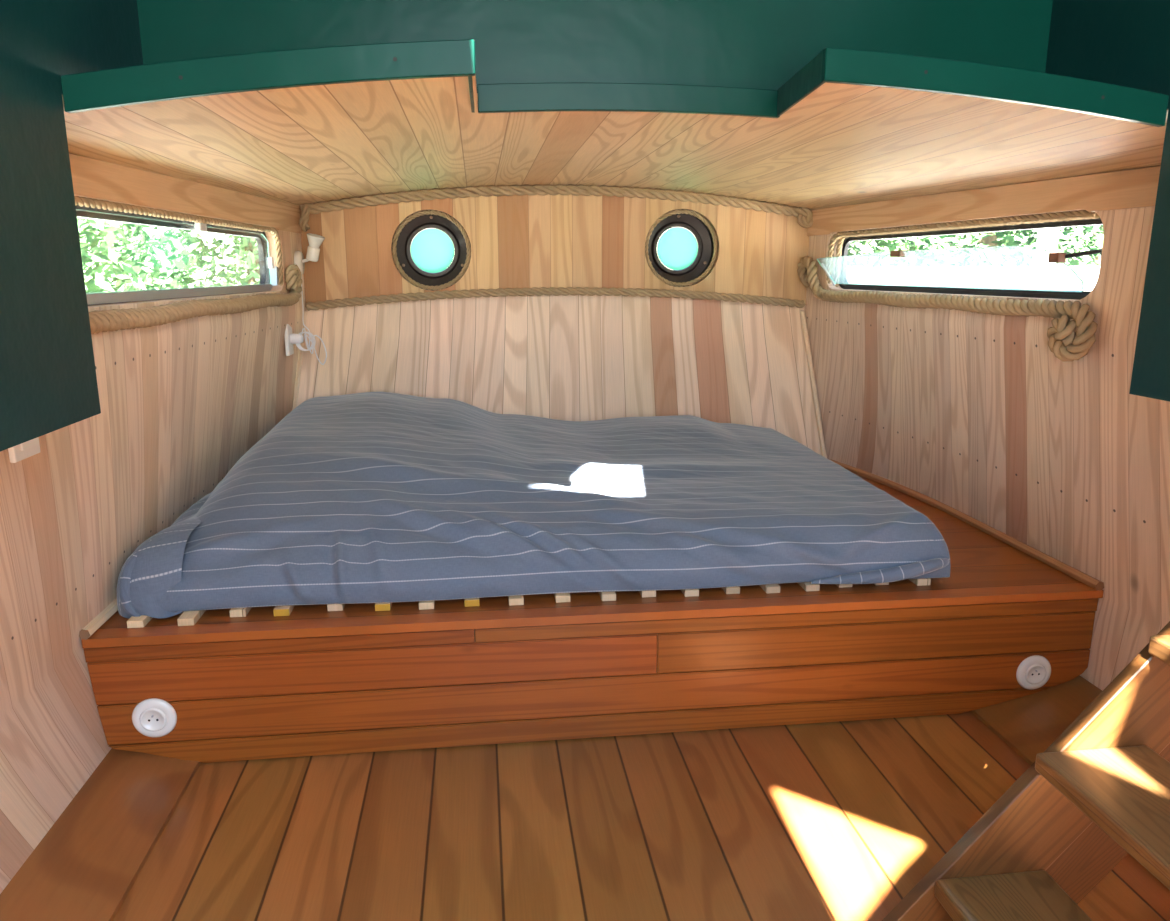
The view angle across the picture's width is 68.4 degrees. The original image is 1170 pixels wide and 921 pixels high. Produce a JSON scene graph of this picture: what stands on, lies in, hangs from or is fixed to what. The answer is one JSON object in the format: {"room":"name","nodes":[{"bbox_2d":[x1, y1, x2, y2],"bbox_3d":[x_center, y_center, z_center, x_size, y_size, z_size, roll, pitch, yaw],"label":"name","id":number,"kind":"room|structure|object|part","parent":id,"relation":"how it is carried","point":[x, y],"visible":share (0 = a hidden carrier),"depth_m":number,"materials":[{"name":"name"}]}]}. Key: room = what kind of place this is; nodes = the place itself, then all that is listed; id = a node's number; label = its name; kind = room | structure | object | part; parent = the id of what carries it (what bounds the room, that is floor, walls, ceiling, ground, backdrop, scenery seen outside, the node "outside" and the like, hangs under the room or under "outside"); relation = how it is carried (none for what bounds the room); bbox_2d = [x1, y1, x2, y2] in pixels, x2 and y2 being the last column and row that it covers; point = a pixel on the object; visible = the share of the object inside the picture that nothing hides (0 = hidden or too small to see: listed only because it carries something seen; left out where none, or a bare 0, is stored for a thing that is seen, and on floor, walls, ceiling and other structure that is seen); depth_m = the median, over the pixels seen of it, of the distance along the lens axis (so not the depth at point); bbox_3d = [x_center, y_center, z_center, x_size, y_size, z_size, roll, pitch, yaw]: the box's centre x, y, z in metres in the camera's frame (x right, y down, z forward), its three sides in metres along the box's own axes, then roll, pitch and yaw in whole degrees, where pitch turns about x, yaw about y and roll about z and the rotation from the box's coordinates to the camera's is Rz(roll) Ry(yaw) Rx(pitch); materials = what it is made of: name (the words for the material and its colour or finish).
{"room":"ship interior","nodes":[
{"label":"ship interior","id":0,"kind":"room"},
{"bbox_2d":[0,0,142,450],"bbox_3d":[-0.672,-0.444,0.121,0.015,1.285,3.190,-2,13,-7],"label":"wall","id":1,"kind":"structure","parent":0,"point":[48,379],"depth_m":1.27,"materials":[{"name":"green paint"}]},
{"bbox_2d":[61,39,474,112],"bbox_3d":[-0.497,-0.615,1.376,0.639,0.124,0.016,-2,13,-7],"label":"trim","id":2,"kind":"structure","parent":1,"relation":"attached to","point":[140,84],"depth_m":1.37,"materials":[{"name":"green paint"}]},
{"bbox_2d":[0,195,305,893],"bbox_3d":[-1.050,0.228,1.124,0.318,1.532,4.942,-1,13,-5],"label":"wall","id":3,"kind":"structure","parent":0,"point":[182,402],"depth_m":1.96,"materials":[{"name":"brown wood"}]},
{"bbox_2d":[8,437,39,462],"bbox_3d":[-1.018,-0.044,1.561,0.015,0.080,0.092,-2,13,-7],"label":"power outlet","id":4,"kind":"object","parent":3,"relation":"attached to","point":[17,453],"visible":0.47,"depth_m":1.55,"materials":[{"name":"white plastic"}]},
{"bbox_2d":[79,598,117,639],"bbox_3d":[-1.237,0.236,2.773,0.083,0.027,1.577,-1,13,-3],"label":"trim","id":5,"kind":"structure","parent":3,"relation":"attached to","point":[104,615],"depth_m":2.07,"materials":[{"name":"beige wood"}]},
{"bbox_2d":[0,748,200,920],"bbox_3d":[-0.880,1.055,0.665,0.215,0.052,3.550,-2,13,-7],"label":"floorboard","id":6,"kind":"structure","parent":3,"relation":"attached to","point":[84,868],"depth_m":1.80,"materials":[{"name":"brown wood"}]},
{"bbox_2d":[76,205,278,305],"bbox_3d":[-1.096,-0.563,2.378,0.071,0.260,1.565,-1,13,-3],"label":"window","id":7,"kind":"structure","parent":3,"relation":"in","point":[159,294],"depth_m":2.33,"materials":[{"name":"grey metal"}]},
{"bbox_3d":[-1.076,-0.574,2.397,0.026,0.193,1.437,-1,13,-3],"label":"glass deflector","id":8,"kind":"part","parent":7,"relation":"part of","materials":[{"name":"clear glass"}]},
{"bbox_3d":[-1.097,-0.471,2.405,0.014,0.024,1.474,-1,13,-3],"label":"sill rail","id":9,"kind":"part","parent":7,"relation":"part of","materials":[{"name":"silver metal"}]},
{"bbox_2d":[74,196,283,285],"bbox_3d":[-1.066,-0.580,2.409,0.029,0.214,1.477,-1,13,-3],"label":"rope","id":10,"kind":"object","parent":3,"relation":"attached to","point":[81,201],"visible":0.88,"depth_m":2.25,"materials":[{"name":"beige fabric"}]},
{"bbox_2d":[69,153,301,233],"bbox_3d":[-1.038,-0.673,2.161,0.009,0.104,2.435,-1,13,-3],"label":"trim","id":11,"kind":"structure","parent":3,"relation":"attached to","point":[92,178],"depth_m":2.16,"materials":[{"name":"brown wood"}]},
{"bbox_2d":[89,265,301,333],"bbox_3d":[-1.019,-0.418,2.154,0.054,0.154,2.221,-1,13,-3],"label":"rope","id":12,"kind":"object","parent":3,"relation":"attached to","point":[132,318],"visible":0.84,"depth_m":2.20,"materials":[{"name":"beige fabric"}]},
{"bbox_2d":[285,324,293,355],"bbox_3d":[-1.119,-0.459,3.248,0.013,0.120,0.085,-2,13,-7],"label":"power outlet","id":13,"kind":"object","parent":3,"relation":"attached to","point":[289,348],"visible":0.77,"depth_m":3.22,"materials":[{"name":"white plastic"}]},
{"bbox_2d":[290,275,326,364],"bbox_3d":[-1.059,-0.539,3.303,0.131,0.338,0.144,-2,13,-7],"label":"plug","id":14,"kind":"object","parent":3,"relation":"attached to","point":[296,339],"visible":0.99,"depth_m":3.27,"materials":[{"name":"white plastic"}]},
{"bbox_2d":[294,233,324,274],"bbox_3d":[-1.050,-0.789,3.299,0.116,0.158,0.106,-2,13,-7],"label":"wall lamp","id":15,"kind":"object","parent":3,"relation":"attached to","point":[313,250],"visible":0.94,"depth_m":3.27,"materials":[{"name":"white plastic"}]},
{"bbox_3d":[-1.023,-0.835,3.272,0.066,0.057,0.067,-2,13,-7],"label":"bulb","id":16,"kind":"part","parent":15,"relation":"part of","materials":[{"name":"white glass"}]},
{"bbox_2d":[292,185,821,455],"bbox_3d":[-0.088,-0.365,3.653,2.406,1.572,0.082,-2,13,-7],"label":"wall","id":17,"kind":"structure","parent":0,"point":[578,357],"depth_m":3.57,"materials":[{"name":"brown wood"}]},
{"bbox_2d":[292,311,306,409],"bbox_3d":[-1.174,-0.262,3.494,0.134,0.683,0.019,-2,13,-7],"label":"trim","id":18,"kind":"structure","parent":17,"relation":"attached to","point":[299,363],"depth_m":3.47,"materials":[{"name":"beige wood"}]},
{"bbox_2d":[392,210,470,289],"bbox_3d":[-0.622,-0.855,3.507,0.318,0.318,0.085,-2,13,-7],"label":"window","id":19,"kind":"structure","parent":17,"relation":"in","point":[427,245],"depth_m":3.52,"materials":[{"name":"black metal"}]},
{"bbox_3d":[-0.625,-0.859,3.523,0.177,0.177,0.001,-2,13,-7],"label":"glass pane","id":20,"kind":"part","parent":19,"relation":"part of","materials":[{"name":"glass"}]},
{"bbox_2d":[392,210,470,289],"bbox_3d":[-0.617,-0.845,3.461,0.314,0.314,0.019,-2,13,-7],"label":"rope","id":21,"kind":"object","parent":17,"relation":"attached to","point":[432,212],"visible":1,"depth_m":3.45,"materials":[{"name":"beige fabric"}]},
{"bbox_2d":[306,287,804,310],"bbox_3d":[-0.087,-0.665,3.526,2.054,0.090,0.034,-2,13,-7],"label":"rope","id":22,"kind":"object","parent":17,"relation":"attached to","point":[417,296],"visible":1,"depth_m":3.50,"materials":[{"name":"beige fabric"}]},
{"bbox_2d":[645,209,717,286],"bbox_3d":[0.400,-0.883,3.580,0.314,0.314,0.019,-2,13,-7],"label":"rope","id":23,"kind":"object","parent":17,"relation":"attached to","point":[673,212],"visible":1,"depth_m":3.58,"materials":[{"name":"beige fabric"}]},
{"bbox_2d":[648,209,717,286],"bbox_3d":[0.394,-0.893,3.626,0.318,0.318,0.085,-2,13,-7],"label":"window","id":24,"kind":"structure","parent":17,"relation":"in","point":[687,247],"depth_m":3.64,"materials":[{"name":"black metal"}]},
{"bbox_3d":[0.392,-0.897,3.643,0.177,0.177,0.001,-2,13,-7],"label":"glass pane","id":25,"kind":"part","parent":24,"relation":"part of","materials":[{"name":"glass"}]},
{"bbox_2d":[800,310,826,457],"bbox_3d":[1.000,-0.315,3.756,0.164,0.674,0.019,-2,13,-7],"label":"trim","id":26,"kind":"structure","parent":17,"relation":"attached to","point":[802,312],"depth_m":3.74,"materials":[{"name":"beige wood"}]},
{"bbox_2d":[137,0,1052,92],"bbox_3d":[0.096,-1.092,1.728,2.060,0.715,0.015,-2,13,-7],"label":"wall","id":27,"kind":"structure","parent":0,"point":[754,44],"depth_m":1.77,"materials":[{"name":"green paint"}]},
{"bbox_2d":[468,76,474,112],"bbox_3d":[-0.208,-0.694,1.570,0.006,0.053,0.348,-1,13,-6],"label":"trim","id":28,"kind":"structure","parent":27,"relation":"attached to","point":[469,77],"depth_m":1.56,"materials":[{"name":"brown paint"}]},
{"bbox_2d":[477,83,779,117],"bbox_3d":[0.097,-0.747,1.782,0.634,0.063,0.016,-2,13,-7],"label":"trim","id":29,"kind":"structure","parent":27,"relation":"attached to","point":[507,97],"depth_m":1.77,"materials":[{"name":"green paint"}]},
{"bbox_2d":[777,50,825,115],"bbox_3d":[0.411,-0.717,1.647,0.006,0.053,0.362,0,13,-1],"label":"trim","id":30,"kind":"structure","parent":27,"relation":"attached to","point":[805,81],"depth_m":1.63,"materials":[{"name":"green paint"}]},
{"bbox_2d":[62,74,1167,209],"bbox_3d":[0.035,-0.842,2.493,2.410,0.155,2.124,-2,13,-7],"label":"ceiling","id":31,"kind":"structure","parent":0,"point":[841,144],"depth_m":2.04,"materials":[{"name":"brown wood"}]},
{"bbox_2d":[307,184,800,217],"bbox_3d":[-0.092,-1.038,3.438,2.014,0.125,0.043,-2,13,-7],"label":"rope","id":32,"kind":"object","parent":31,"relation":"attached to","point":[444,193],"visible":1,"depth_m":3.41,"materials":[{"name":"beige fabric"}]},
{"bbox_2d":[299,204,309,231],"bbox_3d":[-1.082,-0.940,3.320,0.048,0.110,0.045,7,15,30],"label":"knot","id":33,"kind":"object","parent":32,"relation":"attached to","point":[303,222],"visible":0.98,"depth_m":3.31,"materials":[{"name":"beige fabric"}]},
{"bbox_2d":[797,207,812,227],"bbox_3d":[0.912,-1.008,3.560,0.075,0.086,0.042,2,13,7],"label":"knot","id":34,"kind":"object","parent":32,"relation":"attached to","point":[805,219],"visible":1,"depth_m":3.55,"materials":[{"name":"beige fabric"}]},
{"bbox_2d":[113,711,1169,920],"bbox_3d":[0.278,1.037,0.936,2.640,0.030,3.900,-2,13,-7],"label":"floor","id":35,"kind":"structure","parent":0,"point":[841,820],"depth_m":1.89,"materials":[{"name":"brown wood"}]},
{"bbox_2d":[81,473,1103,762],"bbox_3d":[0.012,0.375,2.969,2.604,0.375,1.590,-2,13,-7],"label":"platform","id":36,"kind":"object","parent":35,"relation":"on","point":[314,680],"visible":0.44,"depth_m":2.21,"materials":[{"name":"brown wood"}]},
{"bbox_2d":[132,698,176,737],"bbox_3d":[-1.045,0.627,2.084,0.104,0.104,0.016,-2,13,-7],"label":"power outlet","id":37,"kind":"object","parent":36,"relation":"attached to","point":[153,717],"visible":1,"depth_m":2.08,"materials":[{"name":"white plastic"}]},
{"bbox_2d":[127,578,930,627],"bbox_3d":[-0.157,0.217,2.867,2.080,0.020,1.399,-2,13,-7],"label":"bed base","id":38,"kind":"object","parent":36,"relation":"on","point":[188,618],"visible":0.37,"depth_m":2.20,"materials":[{"name":"brown wood"}]},
{"bbox_2d":[116,392,950,618],"bbox_3d":[-0.167,0.037,2.851,2.195,0.373,1.452,-2,13,-7],"label":"mattress","id":39,"kind":"object","parent":38,"relation":"on","point":[365,497],"visible":1,"depth_m":2.34,"materials":[{"name":"blue fabric"}]},
{"bbox_2d":[1016,655,1050,689],"bbox_3d":[1.236,0.585,2.361,0.102,0.102,0.016,-2,13,-7],"label":"power outlet","id":40,"kind":"object","parent":36,"relation":"attached to","point":[1033,672],"visible":1,"depth_m":2.36,"materials":[{"name":"white plastic"}]},
{"bbox_2d":[882,621,1169,920],"bbox_3d":[0.891,0.481,1.095,0.876,0.984,0.698,-2,13,-7],"label":"stairs","id":41,"kind":"structure","parent":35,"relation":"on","point":[1098,795],"depth_m":1.42,"materials":[{"name":"brown wood"}]},
{"bbox_2d":[805,206,1169,690],"bbox_3d":[1.408,0.157,1.418,0.346,1.520,4.940,-2,13,-7],"label":"wall","id":42,"kind":"structure","parent":0,"point":[975,414],"depth_m":2.45,"materials":[{"name":"brown wood"}]},
{"bbox_2d":[797,256,1097,360],"bbox_3d":[1.070,-0.548,2.850,0.090,0.281,1.679,-2,13,-9],"label":"rope","id":43,"kind":"object","parent":42,"relation":"attached to","point":[1062,342],"visible":1,"depth_m":2.37,"materials":[{"name":"beige fabric"}]},
{"bbox_2d":[817,218,1102,299],"bbox_3d":[1.115,-0.652,2.779,0.142,0.260,1.526,-2,13,-10],"label":"window","id":44,"kind":"structure","parent":42,"relation":"in","point":[843,282],"depth_m":2.60,"materials":[{"name":"black metal"}]},
{"bbox_3d":[0.980,-0.749,3.462,0.071,0.091,0.014,12,17,44],"label":"stay arm","id":45,"kind":"part","parent":44,"relation":"part of","materials":[{"name":"white plastic"}]},
{"bbox_3d":[1.099,-0.622,2.803,0.083,0.128,1.484,-3,13,-12],"label":"glass deflector","id":46,"kind":"part","parent":44,"relation":"part of","materials":[{"name":"clear glass"}]},
{"bbox_2d":[834,213,1099,286],"bbox_3d":[1.144,-0.659,2.796,0.027,0.219,1.390,-2,13,-11],"label":"rope","id":47,"kind":"object","parent":44,"relation":"attached to","point":[840,242],"visible":0.25,"depth_m":3.17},
{"bbox_3d":[1.241,-0.500,2.144,0.019,0.054,0.135,-11,17,-41],"label":"stay arm","id":48,"kind":"part","parent":44,"relation":"part of","materials":[{"name":"black metal"}]},
{"bbox_2d":[826,210,1095,283],"bbox_3d":[1.118,-0.664,2.801,0.029,0.222,1.410,-2,13,-10],"label":"rope","id":49,"kind":"object","parent":42,"relation":"attached to","point":[1078,214],"visible":0.89,"depth_m":2.62,"materials":[{"name":"beige fabric"}]},
{"bbox_2d":[829,459,1103,590],"bbox_3d":[1.262,0.170,3.073,0.083,0.027,1.577,-2,13,-11],"label":"trim","id":50,"kind":"structure","parent":42,"relation":"attached to","point":[1066,569],"depth_m":2.79,"materials":[{"name":"brown wood"}]},
{"bbox_2d":[807,166,1160,235],"bbox_3d":[1.161,-0.732,2.425,0.017,0.104,2.435,-2,13,-10],"label":"trim","id":51,"kind":"structure","parent":42,"relation":"attached to","point":[1134,188],"depth_m":2.38,"materials":[{"name":"brown wood"}]},
{"bbox_2d":[970,675,1101,765],"bbox_3d":[1.417,0.978,0.937,0.325,0.085,3.550,-2,13,-7],"label":"trim","id":52,"kind":"structure","parent":42,"relation":"attached to","point":[1029,724],"depth_m":2.30,"materials":[{"name":"brown wood"}]},
{"bbox_2d":[1045,0,1169,401],"bbox_3d":[1.212,-0.421,0.363,0.015,1.135,3.190,-2,13,-7],"label":"wall","id":53,"kind":"structure","parent":0,"point":[1126,43],"depth_m":1.62,"materials":[{"name":"green paint"}]},
{"bbox_2d":[821,47,1168,126],"bbox_3d":[0.732,-0.657,1.521,0.650,0.114,0.016,-2,13,-7],"label":"trim","id":54,"kind":"structure","parent":53,"relation":"attached to","point":[839,65],"depth_m":1.51,"materials":[{"name":"green paint"}]},
{"label":"outside","id":55,"kind":"structure","parent":0,"visible":0},
{"label":"ground","id":56,"kind":"structure","parent":55,"visible":0},
{"bbox_2d":[77,217,208,292],"bbox_3d":[-4.748,-1.908,6.814,3.815,4.199,3.512,-2,13,-7],"label":"tree","id":57,"kind":"object","parent":56,"relation":"on","point":[97,277],"visible":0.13,"depth_m":6.54,"materials":[{"name":"green plant"}]},
{"bbox_2d":[81,220,227,286],"bbox_3d":[-6.080,-2.941,9.074,4.292,5.261,4.965,-2,13,-7],"label":"tree","id":58,"kind":"object","parent":56,"relation":"on","point":[156,228],"visible":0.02,"depth_m":10.51,"materials":[{"name":"green plant"}]},
{"bbox_2d":[82,220,259,290],"bbox_3d":[-3.794,-2.679,9.278,3.266,4.637,3.490,-2,13,-7],"label":"tree","id":59,"kind":"object","parent":56,"relation":"on","point":[248,246],"visible":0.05,"depth_m":9.00,"materials":[{"name":"green plant"}]},
{"bbox_2d":[847,266,1099,290],"bbox_3d":[1.897,-0.318,5.328,0.150,1.715,8.000,-2,13,-7],"label":"bulwark","id":60,"kind":"object","parent":56,"relation":"on","point":[1018,277],"visible":0.08,"depth_m":4.16,"materials":[{"name":"white paint"}]},
{"bbox_2d":[847,225,1103,267],"bbox_3d":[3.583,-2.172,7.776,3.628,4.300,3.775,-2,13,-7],"label":"tree","id":61,"kind":"object","parent":56,"relation":"on","point":[988,256],"visible":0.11,"depth_m":7.75,"materials":[{"name":"green plant"}]},
{"bbox_2d":[1034,227,1059,265],"bbox_3d":[3.506,-1.749,6.503,0.150,4.000,0.150,-2,13,-7],"label":"mooring post","id":62,"kind":"object","parent":56,"relation":"on","point":[1046,237],"visible":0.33,"depth_m":6.48,"materials":[{"name":"white paint"}]},
{"bbox_2d":[1043,225,1103,265],"bbox_3d":[5.389,-2.040,6.592,4.334,4.552,3.950,-2,13,-7],"label":"tree","id":63,"kind":"object","parent":56,"relation":"on","point":[1083,232],"visible":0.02,"depth_m":6.42,"materials":[{"name":"green plant"}]}
]}

